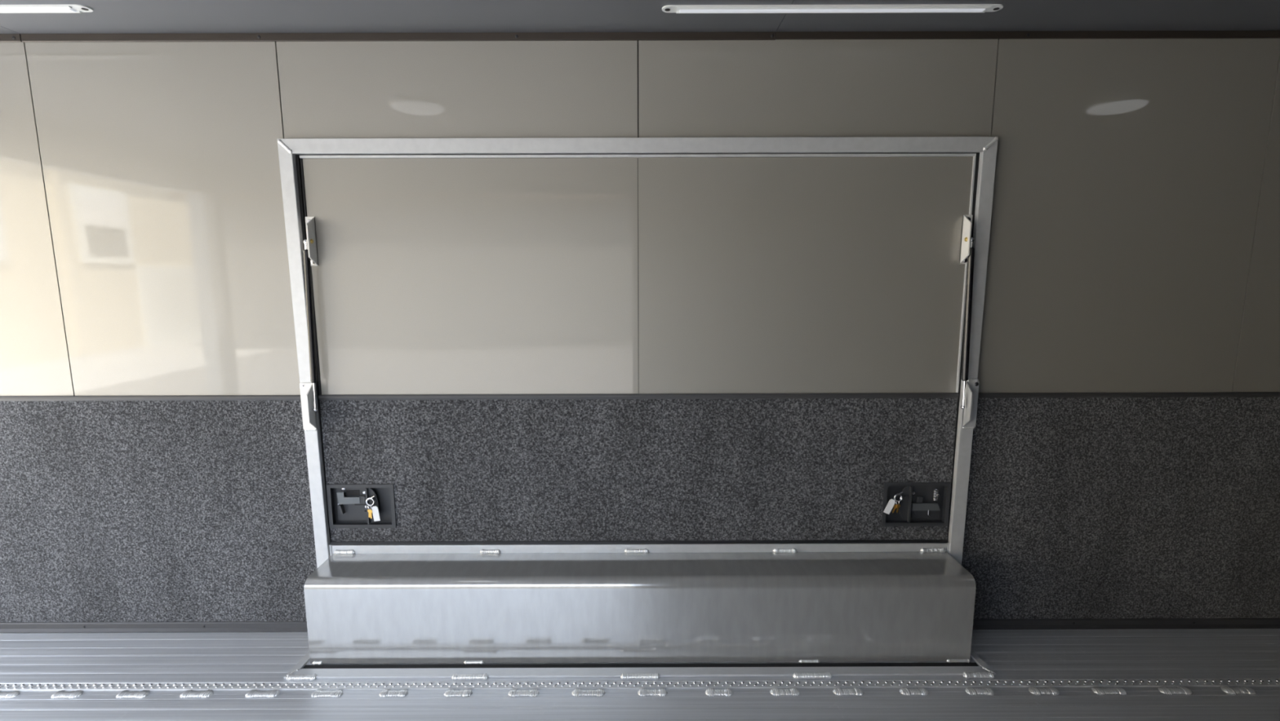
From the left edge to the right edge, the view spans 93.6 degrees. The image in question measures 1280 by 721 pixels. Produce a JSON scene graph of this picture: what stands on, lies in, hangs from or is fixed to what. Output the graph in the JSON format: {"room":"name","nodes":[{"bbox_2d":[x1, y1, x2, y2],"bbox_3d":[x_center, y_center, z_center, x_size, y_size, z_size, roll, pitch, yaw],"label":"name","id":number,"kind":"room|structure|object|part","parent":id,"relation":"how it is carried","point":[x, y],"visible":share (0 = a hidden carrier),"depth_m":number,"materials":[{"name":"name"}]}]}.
{"room":"cargo space","nodes":[
{"label":"cargo space","id":0,"kind":"room"},
{"bbox_2d":[0,38,1279,395],"bbox_3d":[1.378,-0.043,2.224,9.240,2.224,0.090,0,8,0],"label":"wall","id":1,"kind":"structure","parent":0,"point":[1134,246],"depth_m":2.08,"materials":[{"name":"beige laminate"}]},
{"bbox_2d":[0,400,317,622],"bbox_3d":[-2.230,0.592,2.275,2.020,0.913,0.024,0,8,0],"label":"carpet","id":2,"kind":"object","parent":1,"relation":"attached to","point":[111,511],"visible":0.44,"depth_m":2.26,"materials":[{"name":"grey carpet"}]},
{"bbox_2d":[276,136,998,567],"bbox_3d":[-0.005,0.138,2.184,2.464,1.817,0.094,0,8,0],"label":"door frame","id":3,"kind":"structure","parent":1,"relation":"attached to","point":[985,148],"depth_m":2.08,"materials":[{"name":"metal"}]},
{"bbox_2d":[299,153,976,544],"bbox_3d":[-0.003,-0.008,2.168,2.342,1.420,0.079,0,8,0],"label":"door","id":4,"kind":"structure","parent":1,"relation":"in","point":[794,322],"depth_m":2.17,"materials":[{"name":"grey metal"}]},
{"bbox_2d":[302,239,318,411],"bbox_3d":[-1.162,-0.118,2.124,0.042,0.609,0.023,-5,9,-28],"label":"gas strut","id":5,"kind":"object","parent":4,"relation":"attached to","point":[307,263],"visible":0.98,"depth_m":2.11,"materials":[{"name":"black metal"}]},
{"bbox_2d":[303,239,307,249],"bbox_3d":[-1.159,-0.401,2.086,0.016,0.039,0.017,-2,9,-13],"label":"socket","id":6,"kind":"object","parent":5,"relation":"attached to","point":[305,241],"depth_m":2.08,"materials":[{"name":"silver metal"}]},
{"bbox_3d":[-1.167,0.120,2.155,0.010,0.088,0.008,-6,10,-33],"label":"piston rod","id":7,"kind":"part","parent":5,"relation":"part of","materials":[{"name":"silver metal"}]},
{"bbox_2d":[311,400,318,411],"bbox_3d":[-1.170,0.165,2.161,0.020,0.039,0.016,0,8,0],"label":"socket","id":8,"kind":"object","parent":5,"relation":"attached to","point":[315,408],"depth_m":2.16,"materials":[{"name":"silver metal"}]},
{"bbox_3d":[-1.127,0.561,2.269,0.017,0.037,0.019,0,8,0],"label":"lever","id":9,"kind":"part","parent":4,"relation":"part of","materials":[{"name":"grey"}]},
{"bbox_3d":[-1.095,0.517,2.258,0.084,0.047,0.006,0,8,0],"label":"locking arm","id":10,"kind":"part","parent":4,"relation":"part of","materials":[{"name":"grey metal"}]},
{"bbox_3d":[-1.084,0.543,2.280,0.130,0.134,0.008,0,8,0],"label":"mounting plate","id":11,"kind":"part","parent":4,"relation":"part of","materials":[{"name":"grey metal"}]},
{"bbox_2d":[330,488,391,524],"bbox_3d":[-1.046,0.545,2.273,0.237,0.159,0.029,0,8,0],"label":"tray","id":12,"kind":"object","parent":4,"relation":"on","point":[348,505],"depth_m":2.28,"materials":[{"name":"grey plastic"}]},
{"bbox_3d":[-1.006,0.544,2.267,0.040,0.139,0.036,0,8,0],"label":"paddle handle","id":13,"kind":"part","parent":4,"relation":"part of","materials":[{"name":"grey"}]},
{"bbox_2d":[365,495,380,521],"bbox_3d":[-0.998,0.553,2.244,0.049,0.100,0.020,0,8,0],"label":"keys","id":14,"kind":"object","parent":4,"relation":"hanging from","point":[375,511],"visible":1,"depth_m":2.24,"materials":[{"name":"silver metal"}]},
{"bbox_2d":[883,491,902,514],"bbox_3d":[0.946,0.532,2.244,0.069,0.089,0.020,0,8,0],"label":"keys","id":15,"kind":"object","parent":4,"relation":"hanging from","point":[891,502],"visible":1,"depth_m":2.24,"materials":[{"name":"silver metal"}]},
{"bbox_3d":[0.997,0.538,2.269,0.040,0.139,0.036,0,8,0],"label":"paddle handle","id":16,"kind":"part","parent":4,"relation":"part of","materials":[{"name":"grey"}]},
{"bbox_2d":[885,485,946,522],"bbox_3d":[1.038,0.538,2.275,0.237,0.159,0.029,0,8,0],"label":"tray","id":17,"kind":"object","parent":4,"relation":"on","point":[918,504],"depth_m":2.27,"materials":[{"name":"grey plastic"}]},
{"bbox_3d":[1.076,0.536,2.282,0.130,0.134,0.008,0,8,0],"label":"mounting plate","id":18,"kind":"part","parent":4,"relation":"part of","materials":[{"name":"grey"}]},
{"bbox_3d":[1.080,0.552,2.266,0.106,0.028,0.006,0,8,0],"label":"locking arm","id":19,"kind":"part","parent":4,"relation":"part of","materials":[{"name":"grey metal"}]},
{"bbox_2d":[960,237,974,408],"bbox_3d":[1.157,-0.126,2.126,0.042,0.609,0.023,4,9,28],"label":"gas strut","id":20,"kind":"object","parent":4,"relation":"attached to","point":[970,271],"visible":0.98,"depth_m":2.12,"materials":[{"name":"black metal"}]},
{"bbox_3d":[1.165,0.113,2.157,0.010,0.088,0.008,5,10,33],"label":"piston rod","id":21,"kind":"part","parent":20,"relation":"part of","materials":[{"name":"silver metal"}]},
{"bbox_2d":[960,399,967,408],"bbox_3d":[1.167,0.157,2.163,0.020,0.039,0.016,0,8,0],"label":"socket","id":22,"kind":"object","parent":20,"relation":"attached to","point":[963,406],"depth_m":2.16,"materials":[{"name":"silver metal"}]},
{"bbox_2d":[969,237,974,247],"bbox_3d":[1.153,-0.408,2.088,0.016,0.039,0.017,2,9,13],"label":"socket","id":23,"kind":"object","parent":20,"relation":"attached to","point":[972,239],"depth_m":2.08,"materials":[{"name":"silver metal"}]},
{"bbox_2d":[0,30,1279,42],"bbox_3d":[1.375,-1.096,2.031,9.240,0.024,0.028,0,8,0],"label":"trim","id":24,"kind":"structure","parent":1,"relation":"attached to","point":[594,36],"depth_m":2.02,"materials":[{"name":"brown metal"}]},
{"bbox_2d":[0,617,1279,632],"bbox_3d":[1.381,1.017,2.330,9.240,0.034,0.037,0,8,0],"label":"baseboard","id":25,"kind":"structure","parent":1,"relation":"attached to","point":[1093,623],"depth_m":2.32,"materials":[{"name":"grey metal"}]},
{"bbox_2d":[0,391,1279,400],"bbox_3d":[1.379,0.127,2.209,9.240,0.018,0.028,0,8,0],"label":"trim","id":26,"kind":"structure","parent":1,"relation":"attached to","point":[1168,394],"depth_m":2.19,"materials":[{"name":"grey"}]},
{"bbox_2d":[961,396,1279,618],"bbox_3d":[3.608,0.574,2.280,4.784,0.913,0.024,0,8,0],"label":"carpet","id":27,"kind":"object","parent":1,"relation":"attached to","point":[1077,508],"visible":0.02,"depth_m":2.26,"materials":[{"name":"grey carpet"}]},
{"bbox_2d":[0,628,1279,720],"bbox_3d":[1.373,1.220,1.130,9.260,0.040,2.440,0,8,0],"label":"floor","id":28,"kind":"structure","parent":0,"point":[1127,653],"depth_m":1.98,"materials":[{"name":"metal"}]},
{"bbox_2d":[283,648,995,680],"bbox_3d":[0.001,1.056,2.172,2.429,0.018,0.278,0,8,0],"label":"mounting flange","id":29,"kind":"object","parent":28,"relation":"on","point":[971,669],"visible":0.99,"depth_m":2.07,"materials":[{"name":"metal"}]},
{"bbox_2d":[303,542,976,665],"bbox_3d":[-0.002,0.881,2.196,2.347,0.347,0.225,0,8,0],"label":"box","id":30,"kind":"object","parent":28,"relation":"on","point":[801,602],"visible":1,"depth_m":2.10,"materials":[{"name":"metal"}]},
{"bbox_2d":[0,678,1279,690],"bbox_3d":[1.382,1.079,2.010,9.240,0.004,0.034,0,8,0],"label":"strip","id":31,"kind":"object","parent":28,"relation":"on","point":[1121,682],"visible":1,"depth_m":2.01,"materials":[{"name":"metal"}]},
{"bbox_2d":[0,0,1279,34],"bbox_3d":[1.376,-0.960,0.806,9.240,0.060,2.630,0,8,0],"label":"ceiling","id":32,"kind":"structure","parent":0,"point":[107,16],"depth_m":1.90,"materials":[{"name":"grey painted metal"}]},
{"bbox_2d":[0,4,93,13],"bbox_3d":[-2.185,-1.062,1.820,1.040,0.009,0.046,0,8,0],"label":"recessed light","id":33,"kind":"object","parent":32,"relation":"in","point":[46,8],"visible":1,"depth_m":1.81,"materials":[{"name":"white plastic"}]},
{"bbox_2d":[662,4,1003,13],"bbox_3d":[0.587,-1.073,1.837,1.040,0.009,0.046,0,8,0],"label":"recessed light","id":34,"kind":"object","parent":32,"relation":"in","point":[889,8],"visible":1,"depth_m":1.83,"materials":[{"name":"white plastic"}]}
]}

